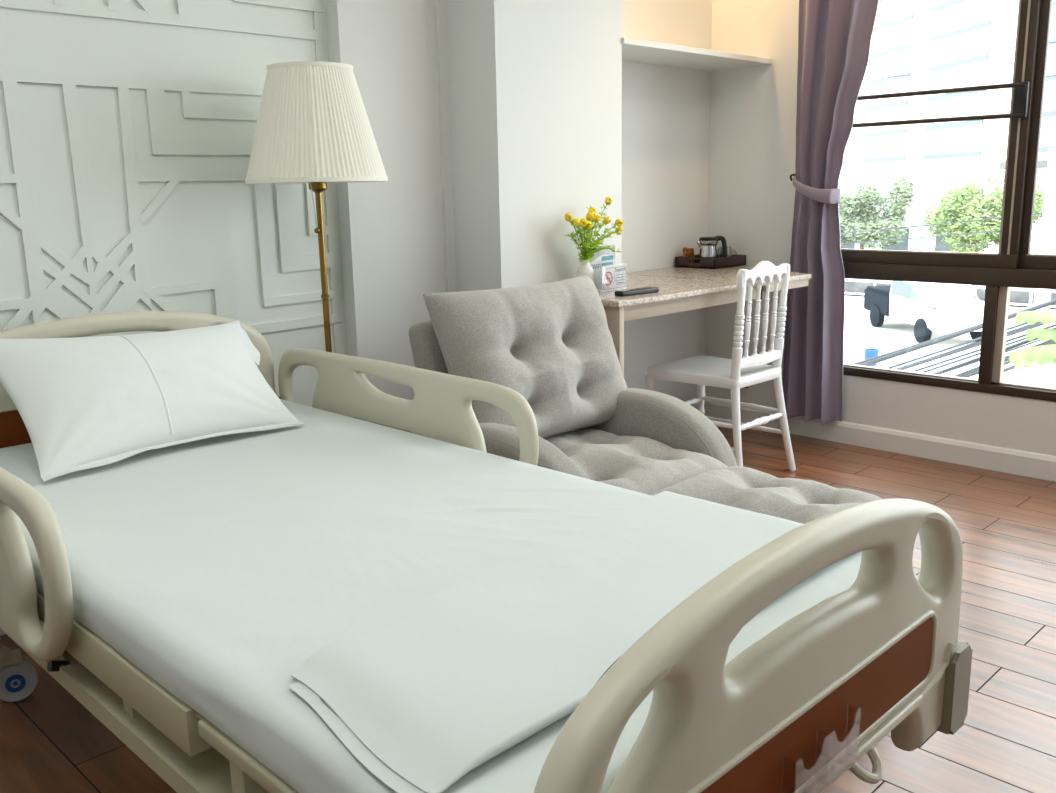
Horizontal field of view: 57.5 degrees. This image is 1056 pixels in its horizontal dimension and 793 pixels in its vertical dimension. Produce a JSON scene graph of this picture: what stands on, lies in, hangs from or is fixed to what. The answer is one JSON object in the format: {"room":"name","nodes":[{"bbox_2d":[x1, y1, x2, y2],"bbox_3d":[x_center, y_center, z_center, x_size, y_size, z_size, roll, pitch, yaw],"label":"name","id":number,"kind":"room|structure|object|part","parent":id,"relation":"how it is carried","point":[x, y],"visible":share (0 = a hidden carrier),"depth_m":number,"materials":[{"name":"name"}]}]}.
{"room":"care facility","nodes":[
{"label":"care facility","id":0,"kind":"room"},
{"bbox_2d":[0,0,334,406],"bbox_3d":[-2.017,-0.534,1.947,3.702,2.620,0.200,-13,17,-43],"label":"wall","id":1,"kind":"structure","parent":0,"point":[202,231],"depth_m":2.77,"materials":[{"name":"white paint"}]},
{"bbox_2d":[0,0,344,333],"bbox_3d":[-1.647,-0.836,2.114,2.853,1.675,0.013,-13,17,-43],"label":"trim","id":2,"kind":"structure","parent":1,"relation":"attached to","point":[52,298],"depth_m":2.71,"materials":[{"name":"white paint"}]},
{"bbox_2d":[313,0,346,354],"bbox_3d":[-0.651,-0.820,3.134,0.046,2.620,0.006,-13,17,-43],"label":"trim","id":3,"kind":"structure","parent":1,"relation":"attached to","point":[319,18],"depth_m":3.19,"materials":[{"name":"white paint"}]},
{"bbox_2d":[325,0,456,399],"bbox_3d":[-0.525,-0.869,3.350,0.448,2.620,0.270,-13,17,-43],"label":"wall","id":4,"kind":"structure","parent":0,"point":[397,235],"depth_m":3.27,"materials":[{"name":"white paint"}]},
{"bbox_2d":[0,426,1055,792],"bbox_3d":[0.638,0.966,1.239,5.990,0.120,5.455,-13,17,-43],"label":"floor","id":5,"kind":"structure","parent":0,"point":[50,742],"depth_m":2.33,"materials":[{"name":"brown wood"}]},
{"bbox_2d":[245,61,387,352],"bbox_3d":[-0.612,-0.211,2.937,0.412,1.513,0.412,-13,17,-43],"label":"floor lamp","id":6,"kind":"object","parent":5,"relation":"on","point":[313,127],"visible":0.95,"depth_m":2.68,"materials":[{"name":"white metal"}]},
{"bbox_3d":[-0.628,-0.945,2.777,0.244,0.011,0.244,-13,17,-43],"label":"shade trim","id":7,"kind":"part","parent":6,"relation":"part of","materials":[{"name":"white fabric"}]},
{"bbox_3d":[-0.631,-0.568,2.830,0.014,0.145,0.002,-13,17,-43],"label":"pull chain","id":8,"kind":"part","parent":6,"relation":"part of","materials":[{"name":"gold metal"}]},
{"bbox_3d":[-0.625,-0.791,2.811,0.411,0.313,0.411,-13,17,-43],"label":"lamp shade","id":9,"kind":"part","parent":6,"relation":"part of","materials":[{"name":"white fabric"}]},
{"bbox_3d":[-0.621,-0.638,2.844,0.412,0.013,0.412,-13,17,-43],"label":"shade trim","id":10,"kind":"part","parent":6,"relation":"part of","materials":[{"name":"white fabric"}]},
{"bbox_2d":[308,182,326,192],"bbox_3d":[-0.621,-0.649,2.842,0.054,0.092,0.054,-13,17,-43],"label":"socket","id":11,"kind":"object","parent":6,"relation":"attached to","point":[317,187],"depth_m":2.83,"materials":[{"name":"gold metal"}]},
{"bbox_2d":[0,311,972,792],"bbox_3d":[-0.379,0.348,1.863,1.051,0.865,2.091,-13,17,-43],"label":"hospital bed","id":12,"kind":"object","parent":5,"relation":"on","point":[797,709],"visible":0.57,"depth_m":1.24,"materials":[{"name":"beige plastic"}]},
{"bbox_3d":[-1.228,0.515,2.192,0.072,0.185,0.072,-13,17,-43],"label":"leg","id":13,"kind":"part","parent":12,"relation":"part of","materials":[{"name":"beige plastic"}]},
{"bbox_3d":[-1.085,0.051,2.518,0.879,0.135,0.017,-13,17,-43],"label":"moulding","id":14,"kind":"part","parent":12,"relation":"part of","materials":[{"name":"beige plastic"}]},
{"bbox_3d":[-1.085,0.041,2.515,0.727,0.104,0.005,-13,17,-43],"label":"brown panel","id":15,"kind":"part","parent":12,"relation":"part of","materials":[{"name":"laminate"}]},
{"bbox_3d":[-1.072,0.226,1.812,0.034,0.304,1.068,-13,17,-43],"label":"rail","id":16,"kind":"part","parent":12,"relation":"part of","materials":[{"name":"beige plastic"}]},
{"bbox_3d":[-0.379,0.426,1.887,0.972,0.102,1.640,-13,17,-43],"label":"frame","id":17,"kind":"part","parent":12,"relation":"part of","materials":[{"name":"beige metal"}]},
{"bbox_3d":[-1.101,-0.005,2.522,0.970,0.425,0.048,-13,17,-43],"label":"headboard","id":18,"kind":"part","parent":12,"relation":"part of","materials":[{"name":"beige plastic"}]},
{"bbox_3d":[-0.691,0.384,1.547,0.070,0.067,1.820,-13,17,-43],"label":"platform rail","id":19,"kind":"part","parent":12,"relation":"part of","materials":[{"name":"beige metal"}]},
{"bbox_3d":[-0.358,0.060,2.507,0.032,0.304,1.068,-13,17,-43],"label":"rail","id":20,"kind":"part","parent":12,"relation":"part of","materials":[{"name":"beige plastic"}]},
{"bbox_2d":[0,399,916,792],"bbox_3d":[-0.390,0.241,1.848,0.956,0.081,1.936,-13,17,-43],"label":"mattress","id":21,"kind":"object","parent":12,"relation":"on","point":[218,566],"visible":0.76,"depth_m":1.59,"materials":[{"name":"white fabric"}]},
{"bbox_2d":[0,320,304,481],"bbox_3d":[-0.908,-0.035,2.319,0.688,0.268,0.395,-13,17,-43],"label":"pillow","id":22,"kind":"object","parent":21,"relation":"on","point":[82,403],"visible":1,"depth_m":2.21,"materials":[{"name":"white fabric"}]},
{"bbox_2d":[289,491,803,792],"bbox_3d":[0.089,0.293,1.382,0.939,0.047,0.395,-13,17,-43],"label":"sheet","id":23,"kind":"object","parent":21,"relation":"on","point":[423,695],"visible":0.75,"depth_m":1.22,"materials":[{"name":"white fabric"}]},
{"bbox_3d":[0.322,0.360,1.151,0.894,0.425,0.048,-13,17,-43],"label":"footboard","id":24,"kind":"part","parent":12,"relation":"part of","materials":[{"name":"beige plastic"}]},
{"bbox_3d":[0.339,0.406,1.144,0.670,0.104,0.005,-13,17,-43],"label":"brown panel","id":25,"kind":"part","parent":12,"relation":"part of","materials":[{"name":"laminate"}]},
{"bbox_3d":[0.339,0.416,1.146,0.811,0.135,0.017,-13,17,-43],"label":"moulding","id":26,"kind":"part","parent":12,"relation":"part of","materials":[{"name":"beige plastic"}]},
{"bbox_2d":[409,275,881,523],"bbox_3d":[0.316,0.143,2.739,0.760,0.866,1.382,-13,17,-43],"label":"recliner","id":27,"kind":"object","parent":5,"relation":"on","point":[552,344],"visible":0.41,"depth_m":2.88,"materials":[{"name":"grey fabric"}]},
{"bbox_3d":[-0.104,-0.021,3.136,0.575,0.498,0.192,-13,17,-43],"label":"backrest","id":28,"kind":"part","parent":27,"relation":"part of","materials":[{"name":"grey fabric"}]},
{"bbox_2d":[425,276,626,436],"bbox_3d":[0.030,-0.109,3.013,0.700,0.477,0.292,-13,17,-43],"label":"cushion","id":29,"kind":"object","parent":27,"relation":"on","point":[552,344],"depth_m":2.92,"materials":[{"name":"grey fabric"}]},
{"bbox_3d":[-0.033,0.321,2.676,0.120,0.470,0.635,-13,17,-43],"label":"armrest","id":30,"kind":"part","parent":27,"relation":"part of","materials":[{"name":"grey fabric"}]},
{"bbox_2d":[544,429,727,494],"bbox_3d":[0.212,0.255,2.859,0.555,0.230,0.620,-13,17,-43],"label":"seat cushion","id":31,"kind":"object","parent":27,"relation":"on","point":[645,461],"depth_m":2.81,"materials":[{"name":"grey fabric"}]},
{"bbox_3d":[0.407,0.218,3.105,0.120,0.470,0.635,-13,17,-43],"label":"armrest","id":32,"kind":"part","parent":27,"relation":"part of","materials":[{"name":"grey fabric"}]},
{"bbox_2d":[651,466,881,523],"bbox_3d":[0.583,0.335,2.453,0.550,0.208,0.550,-13,17,-43],"label":"cushion","id":33,"kind":"object","parent":27,"relation":"on","point":[802,501],"depth_m":2.47,"materials":[{"name":"grey fabric"}]},
{"bbox_2d":[572,266,811,431],"bbox_3d":[0.605,-0.103,4.049,1.490,0.780,0.710,-13,17,-43],"label":"desk","id":34,"kind":"object","parent":5,"relation":"on","point":[681,289],"visible":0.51,"depth_m":3.62,"materials":[{"name":"stone"}]},
{"bbox_2d":[576,259,594,283],"bbox_3d":[0.208,-0.435,3.491,0.065,0.122,0.065,-13,17,-43],"label":"vase","id":35,"kind":"object","parent":34,"relation":"on","point":[585,269],"visible":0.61,"depth_m":3.47,"materials":[{"name":"white ceramic"}]},
{"bbox_2d":[565,197,622,262],"bbox_3d":[0.249,-0.566,3.501,0.296,0.310,0.126,-13,17,-43],"label":"bunch","id":36,"kind":"object","parent":35,"relation":"in","point":[587,226],"visible":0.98,"depth_m":3.47,"materials":[{"name":"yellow plant"}]},
{"bbox_3d":[0.199,0.042,3.465,0.025,0.760,0.357,-13,17,-43],"label":"panel","id":37,"kind":"part","parent":34,"relation":"part of","materials":[{"name":"beige laminate"}]},
{"bbox_2d":[589,245,613,289],"bbox_3d":[0.273,-0.474,3.563,0.056,0.164,0.158,10,16,41],"label":"table sign","id":38,"kind":"object","parent":34,"relation":"on","point":[604,257],"visible":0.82,"depth_m":3.56,"materials":[{"name":"white plastic"}]},
{"bbox_2d":[602,263,626,291],"bbox_3d":[0.316,-0.432,3.514,0.056,0.102,0.156,10,16,41],"label":"table sign","id":39,"kind":"object","parent":34,"relation":"on","point":[614,277],"visible":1,"depth_m":3.51,"materials":[{"name":"white paper"}]},
{"bbox_2d":[614,286,658,296],"bbox_3d":[0.390,-0.376,3.442,0.196,0.020,0.044,-12,16,-41],"label":"remote control","id":40,"kind":"object","parent":34,"relation":"on","point":[642,290],"visible":1,"depth_m":3.42,"materials":[{"name":"black plastic"}]},
{"bbox_2d":[675,254,745,268],"bbox_3d":[0.861,-0.638,4.538,0.256,0.048,0.224,-13,17,-43],"label":"serving tray","id":41,"kind":"object","parent":34,"relation":"on","point":[734,260],"visible":0.95,"depth_m":4.46,"materials":[{"name":"brown wood"}]},
{"bbox_2d":[683,247,687,256],"bbox_3d":[0.742,-0.659,4.526,0.019,0.081,0.054,7,15,32],"label":"sachet","id":42,"kind":"object","parent":41,"relation":"in","point":[684,248],"visible":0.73,"depth_m":4.51,"materials":[{"name":"orange paper"}]},
{"bbox_2d":[687,248,694,262],"bbox_3d":[0.765,-0.660,4.542,0.054,0.075,0.018,-10,15,-34],"label":"sachet","id":43,"kind":"object","parent":41,"relation":"in","point":[690,251],"visible":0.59,"depth_m":4.54,"materials":[{"name":"orange paper"}]},
{"bbox_2d":[696,236,726,262],"bbox_3d":[0.853,-0.681,4.495,0.128,0.135,0.090,-6,13,-22],"label":"electric kettle","id":44,"kind":"object","parent":41,"relation":"on","point":[708,245],"visible":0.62,"depth_m":4.46,"materials":[{"name":"silver plastic"}]},
{"bbox_3d":[0.845,-0.734,4.478,0.100,0.020,0.090,0,12,5],"label":"lid","id":45,"kind":"part","parent":44,"relation":"part of","materials":[{"name":"black plastic"}]},
{"bbox_3d":[0.898,-0.682,4.485,0.056,0.132,0.022,0,12,5],"label":"handle","id":46,"kind":"part","parent":44,"relation":"part of","materials":[{"name":"black plastic"}]},
{"bbox_3d":[1.063,-0.459,3.970,0.315,0.029,0.025,-12,17,-42],"label":"edge rail","id":47,"kind":"part","parent":34,"relation":"part of","materials":[{"name":"beige stone"}]},
{"bbox_2d":[645,261,795,470],"bbox_3d":[0.782,-0.119,3.905,0.419,0.871,0.494,-13,17,-43],"label":"dining chair","id":48,"kind":"object","parent":5,"relation":"on","point":[738,372],"visible":0.91,"depth_m":3.78,"materials":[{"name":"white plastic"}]},
{"bbox_3d":[0.499,0.108,3.979,0.045,0.401,0.045,-13,17,-43],"label":"leg","id":49,"kind":"part","parent":48,"relation":"part of","materials":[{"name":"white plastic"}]},
{"bbox_3d":[0.759,0.048,4.232,0.045,0.401,0.045,-13,17,-43],"label":"leg","id":50,"kind":"part","parent":48,"relation":"part of","materials":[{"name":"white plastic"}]},
{"bbox_3d":[0.762,-0.103,3.925,0.402,0.041,0.430,-13,17,-43],"label":"seat","id":51,"kind":"part","parent":48,"relation":"part of","materials":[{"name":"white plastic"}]},
{"bbox_3d":[0.805,-0.054,3.656,0.041,0.848,0.098,-5,13,-17],"label":"leg","id":52,"kind":"part","parent":48,"relation":"part of","materials":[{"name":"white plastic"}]},
{"bbox_3d":[0.903,-0.147,3.768,0.310,0.056,0.022,-13,17,-43],"label":"rail","id":53,"kind":"part","parent":48,"relation":"part of","materials":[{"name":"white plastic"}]},
{"bbox_3d":[0.905,-0.474,3.688,0.344,0.090,0.025,-13,17,-43],"label":"crest rail","id":54,"kind":"part","parent":48,"relation":"part of","materials":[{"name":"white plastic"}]},
{"bbox_3d":[1.041,-0.109,3.884,0.109,0.849,0.045,-1,12,3],"label":"leg","id":55,"kind":"part","parent":48,"relation":"part of","materials":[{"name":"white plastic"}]},
{"bbox_2d":[446,0,621,291],"bbox_3d":[-0.052,-0.943,3.645,0.652,2.620,0.510,-13,17,-43],"label":"wall pillar","id":56,"kind":"structure","parent":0,"point":[535,86],"depth_m":3.39,"materials":[{"name":"white paint"}]},
{"bbox_2d":[622,0,711,408],"bbox_3d":[0.434,-1.103,4.336,1.038,2.620,0.195,-13,17,-43],"label":"wall","id":57,"kind":"structure","parent":0,"point":[666,109],"depth_m":4.41,"materials":[{"name":"white paint"}]},
{"bbox_2d":[622,38,771,70],"bbox_3d":[0.611,-1.439,4.074,1.038,0.022,0.327,-13,17,-43],"label":"wall shelf","id":58,"kind":"object","parent":57,"relation":"attached to","point":[633,50],"visible":0.76,"depth_m":4.05,"materials":[{"name":"white paint"}]},
{"bbox_2d":[705,0,1055,455],"bbox_3d":[2.641,-0.858,2.990,0.150,2.620,5.250,-13,17,-43],"label":"wall","id":59,"kind":"structure","parent":0,"point":[752,141],"depth_m":4.38,"materials":[{"name":"white paint"}]},
{"bbox_2d":[704,400,1055,481],"bbox_3d":[2.677,0.402,3.132,0.018,0.097,5.055,-13,17,-43],"label":"baseboard","id":60,"kind":"structure","parent":59,"relation":"attached to","point":[1006,460],"depth_m":4.13,"materials":[{"name":"white paint"}]},
{"bbox_2d":[841,0,1055,401],"bbox_3d":[2.503,-0.911,3.037,0.084,2.089,3.625,-13,17,-43],"label":"window","id":61,"kind":"structure","parent":59,"relation":"in","point":[1013,265],"depth_m":3.76,"materials":[{"name":"clear glass"}]},
{"bbox_2d":[782,0,878,424],"bbox_3d":[1.350,-1.051,4.061,0.135,2.409,0.554,-13,17,-43],"label":"curtain","id":62,"kind":"object","parent":61,"relation":"hanging from","point":[834,36],"visible":0.99,"depth_m":4.19,"materials":[{"name":"purple fabric"}]},
{"bbox_3d":[1.562,-1.311,3.909,0.025,1.539,0.925,-13,17,-43],"label":"sash","id":63,"kind":"part","parent":61,"relation":"part of","materials":[{"name":"brown metal"}]},
{"bbox_3d":[2.509,-0.913,3.043,0.066,2.089,3.625,-13,17,-43],"label":"frame","id":64,"kind":"part","parent":61,"relation":"part of","materials":[{"name":"brown metal"}]},
{"bbox_3d":[2.334,-1.171,3.189,0.025,1.539,1.245,-13,17,-43],"label":"sash","id":65,"kind":"part","parent":61,"relation":"part of","materials":[{"name":"brown metal"}]},
{"label":"outside","id":66,"kind":"structure","parent":0,"visible":0},
{"bbox_2d":[913,324,1055,371],"bbox_3d":[3.568,-0.314,8.304,5.457,2.450,0.019,7,15,35],"label":"overhead cable","id":67,"kind":"object","parent":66,"point":[1054,325],"visible":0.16,"depth_m":8.19,"materials":[{"name":"grey metal"}]},
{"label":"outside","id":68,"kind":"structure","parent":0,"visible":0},
{"bbox_2d":[922,327,1055,372],"bbox_3d":[3.501,-0.266,8.169,5.406,2.465,0.019,6,14,32],"label":"overhead cable","id":69,"kind":"object","parent":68,"point":[1024,338],"visible":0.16,"depth_m":8.06,"materials":[{"name":"grey rubber"}]},
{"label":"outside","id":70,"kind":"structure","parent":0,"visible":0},
{"bbox_2d":[852,299,1054,364],"bbox_3d":[3.756,-0.654,8.155,5.068,2.172,0.029,8,15,35],"label":"overhead cable","id":71,"kind":"object","parent":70,"point":[885,354],"visible":0.28,"depth_m":8.46,"materials":[{"name":"grey rubber"}]},
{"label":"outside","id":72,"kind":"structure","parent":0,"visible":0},
{"bbox_2d":[963,361,1009,377],"bbox_3d":[3.780,-0.267,8.372,5.261,2.507,0.024,7,15,33],"label":"overhead cable","id":73,"kind":"object","parent":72,"point":[1007,362],"visible":0.07,"depth_m":8.32,"materials":[{"name":"grey rubber"}]},
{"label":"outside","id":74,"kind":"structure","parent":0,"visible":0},
{"bbox_2d":[1003,365,1014,372],"bbox_3d":[3.776,-0.192,8.034,4.795,2.513,0.031,7,14,32],"label":"overhead cable","id":75,"kind":"object","parent":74,"point":[1013,366],"visible":0.03,"depth_m":7.90,"materials":[{"name":"grey rubber"}]},
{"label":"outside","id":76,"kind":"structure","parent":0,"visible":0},
{"bbox_2d":[895,321,1039,369],"bbox_3d":[3.739,-0.562,7.995,5.051,2.217,0.029,5,14,26],"label":"overhead cable","id":77,"kind":"object","parent":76,"point":[963,347],"visible":0.28,"depth_m":8.17,"materials":[{"name":"grey rubber"}]},
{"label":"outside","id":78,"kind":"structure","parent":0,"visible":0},
{"bbox_2d":[857,299,1055,364],"bbox_3d":[3.794,-0.655,8.033,4.946,2.147,0.024,6,14,29],"label":"overhead cable","id":79,"kind":"object","parent":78,"point":[1052,301],"visible":0.43,"depth_m":8.21,"materials":[{"name":"grey rubber"}]},
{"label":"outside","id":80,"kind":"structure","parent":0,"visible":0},
{"bbox_2d":[903,322,1043,369],"bbox_3d":[3.494,-0.378,8.181,5.512,2.393,0.034,6,14,30],"label":"overhead cable","id":81,"kind":"object","parent":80,"point":[1038,324],"visible":0.2,"depth_m":7.86,"materials":[{"name":"grey rubber"}]},
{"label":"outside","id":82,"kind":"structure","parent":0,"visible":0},
{"bbox_2d":[864,303,1055,365],"bbox_3d":[3.822,-0.613,8.114,4.927,2.199,0.030,7,15,34],"label":"overhead cable","id":83,"kind":"object","parent":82,"point":[875,362],"visible":0.3,"depth_m":8.39,"materials":[{"name":"grey metal"}]},
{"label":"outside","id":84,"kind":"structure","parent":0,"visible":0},
{"bbox_2d":[958,340,1055,376],"bbox_3d":[3.814,-0.259,8.097,4.886,2.474,0.033,6,14,30],"label":"overhead cable","id":85,"kind":"object","parent":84,"point":[1051,340],"visible":0.09,"depth_m":8.13,"materials":[{"name":"grey rubber"}]},
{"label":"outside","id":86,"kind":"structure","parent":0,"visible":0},
{"bbox_2d":[887,322,1028,368],"bbox_3d":[3.554,-0.417,8.120,5.317,2.340,0.021,6,14,31],"label":"overhead cable","id":87,"kind":"object","parent":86,"point":[1024,323],"visible":0.27,"depth_m":8.13,"materials":[{"name":"grey rubber"}]},
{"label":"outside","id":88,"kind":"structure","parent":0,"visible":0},
{"bbox_2d":[954,339,1051,376],"bbox_3d":[3.849,-0.301,8.046,4.829,2.424,0.023,5,14,28],"label":"overhead cable","id":89,"kind":"object","parent":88,"point":[975,368],"visible":0.1,"depth_m":8.11,"materials":[{"name":"grey rubber"}]},
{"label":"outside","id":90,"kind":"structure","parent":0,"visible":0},
{"bbox_2d":[974,341,1054,370],"bbox_3d":[3.709,-0.283,8.135,5.087,2.449,0.020,6,14,30],"label":"overhead cable","id":91,"kind":"object","parent":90,"point":[1050,342],"visible":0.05,"depth_m":7.80,"materials":[{"name":"grey metal"}]},
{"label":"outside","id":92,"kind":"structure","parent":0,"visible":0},
{"bbox_2d":[840,213,1041,233],"bbox_3d":[5.244,-2.331,12.807,8.123,0.885,0.015,7,15,34],"label":"overhead cable","id":93,"kind":"object","parent":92,"point":[1035,213],"visible":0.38,"depth_m":12.78,"materials":[{"name":"grey rubber"}]},
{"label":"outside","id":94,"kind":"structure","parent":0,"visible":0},
{"bbox_2d":[841,227,1040,243],"bbox_3d":[5.282,-2.178,12.804,8.222,0.825,0.015,7,15,35],"label":"overhead cable","id":95,"kind":"object","parent":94,"point":[1032,227],"visible":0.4,"depth_m":12.79,"materials":[{"name":"grey rubber"}]},
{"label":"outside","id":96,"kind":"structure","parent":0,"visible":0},
{"bbox_2d":[905,240,1039,250],"bbox_3d":[5.321,-2.024,12.801,8.320,0.765,0.015,7,15,35],"label":"overhead cable","id":97,"kind":"object","parent":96,"point":[1033,240],"visible":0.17,"depth_m":12.60,"materials":[{"name":"grey rubber"}]},
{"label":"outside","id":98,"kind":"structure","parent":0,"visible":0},
{"bbox_2d":[867,41,1055,65],"bbox_3d":[5.517,-4.382,11.964,8.106,0.328,0.012,8,15,35],"label":"overhead cable","id":99,"kind":"object","parent":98,"point":[1055,41],"visible":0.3,"depth_m":12.15,"materials":[{"name":"grey rubber"}]},
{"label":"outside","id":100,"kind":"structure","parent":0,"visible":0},
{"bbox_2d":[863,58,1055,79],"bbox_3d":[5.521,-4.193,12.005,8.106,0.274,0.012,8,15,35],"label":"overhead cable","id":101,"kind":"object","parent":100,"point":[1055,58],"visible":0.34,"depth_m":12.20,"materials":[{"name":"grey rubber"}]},
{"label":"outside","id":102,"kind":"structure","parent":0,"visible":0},
{"bbox_2d":[859,75,1055,93],"bbox_3d":[5.525,-4.002,12.047,8.106,0.225,0.012,8,15,35],"label":"overhead cable","id":103,"kind":"object","parent":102,"point":[1053,75],"visible":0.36,"depth_m":12.24,"materials":[{"name":"grey rubber"}]},
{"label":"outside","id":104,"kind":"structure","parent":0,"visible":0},
{"bbox_2d":[843,241,1055,387],"bbox_3d":[51.228,-14.173,85.413,185.400,0.300,170.000,-13,17,-43],"label":"ground","id":105,"kind":"structure","parent":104,"point":[894,334],"depth_m":31.17,"materials":[{"name":"concrete"}]},
{"bbox_2d":[864,348,878,365],"bbox_3d":[9.788,-1.120,27.469,0.420,0.460,0.420,-13,17,-43],"label":"bucket","id":106,"kind":"object","parent":105,"relation":"on","point":[868,352],"visible":0.59,"depth_m":27.31,"materials":[{"name":"blue plastic"}]},
{"bbox_2d":[839,173,916,249],"bbox_3d":[17.140,-8.424,48.699,3.783,5.455,4.642,-13,17,-43],"label":"leafy tree","id":107,"kind":"object","parent":105,"relation":"on","point":[857,212],"visible":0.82,"depth_m":47.48,"materials":[{"name":"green plant"}]},
{"bbox_2d":[840,192,989,252],"bbox_3d":[21.952,-10.245,59.091,12.220,4.386,8.580,3,13,17],"label":"house","id":108,"kind":"structure","parent":105,"relation":"on","point":[920,203],"depth_m":56.40,"materials":[{"name":"white"}]},
{"bbox_3d":[23.084,-8.708,55.026,0.286,3.060,0.286,3,13,17],"label":"post","id":109,"kind":"part","parent":108,"relation":"part of","materials":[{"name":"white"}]},
{"bbox_2d":[864,281,983,342],"bbox_3d":[13.522,-3.088,32.730,2.093,1.924,6.054,-2,12,-2],"label":"car","id":110,"kind":"object","parent":105,"relation":"on","point":[937,307],"visible":0.81,"depth_m":31.27,"materials":[{"name":"white paint"}]},
{"bbox_2d":[838,0,1055,244],"bbox_3d":[44.102,-37.986,91.369,14.120,44.000,105.000,-3,12,-7],"label":"building","id":111,"kind":"structure","parent":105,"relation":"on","point":[940,157],"depth_m":88.61,"materials":[{"name":"white"}]},
{"bbox_2d":[845,278,1055,306],"bbox_3d":[16.393,-4.969,43.094,1.100,1.052,30.000,-13,17,-43],"label":"bank","id":112,"kind":"object","parent":105,"relation":"on","point":[1022,297],"depth_m":39.98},
{"bbox_2d":[845,279,1055,307],"bbox_3d":[14.236,-4.200,39.607,0.100,1.150,24.100,-13,17,-43],"label":"railing","id":113,"kind":"object","parent":105,"relation":"on","point":[1030,304],"visible":0.15,"depth_m":36.49,"materials":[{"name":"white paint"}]},
{"bbox_2d":[921,158,1044,252],"bbox_3d":[20.843,-7.852,44.372,5.530,6.020,5.699,-12,16,-41],"label":"leafy tree","id":114,"kind":"object","parent":105,"relation":"on","point":[967,203],"visible":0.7,"depth_m":43.46,"materials":[{"name":"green plant"}]},
{"bbox_2d":[999,148,1055,385],"bbox_3d":[5.678,0.009,10.826,0.170,5.480,1.100,-13,17,-43],"label":"utility pole","id":115,"kind":"object","parent":105,"relation":"on","point":[1048,224],"visible":0.28,"depth_m":10.39,"materials":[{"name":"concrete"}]},
{"bbox_2d":[1009,311,1055,369],"bbox_3d":[3.861,1.431,6.259,1.585,4.716,1.310,7,15,34],"label":"banana plant","id":116,"kind":"object","parent":105,"relation":"on","point":[1045,354],"visible":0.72,"depth_m":6.14,"materials":[{"name":"green plant"}]},
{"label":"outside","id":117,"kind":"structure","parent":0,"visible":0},
{"bbox_2d":[933,338,1037,373],"bbox_3d":[3.925,-0.385,8.195,4.846,2.392,0.030,7,15,33],"label":"overhead cable","id":118,"kind":"object","parent":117,"point":[1025,341],"visible":0.14,"depth_m":8.25,"materials":[{"name":"grey rubber"}]},
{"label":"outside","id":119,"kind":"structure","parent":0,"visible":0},
{"bbox_2d":[939,339,1040,374],"bbox_3d":[3.689,-0.374,8.191,5.251,2.382,0.014,6,14,29],"label":"overhead cable","id":120,"kind":"object","parent":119,"point":[1039,339],"visible":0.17,"depth_m":8.13,"materials":[{"name":"grey metal"}]}
]}

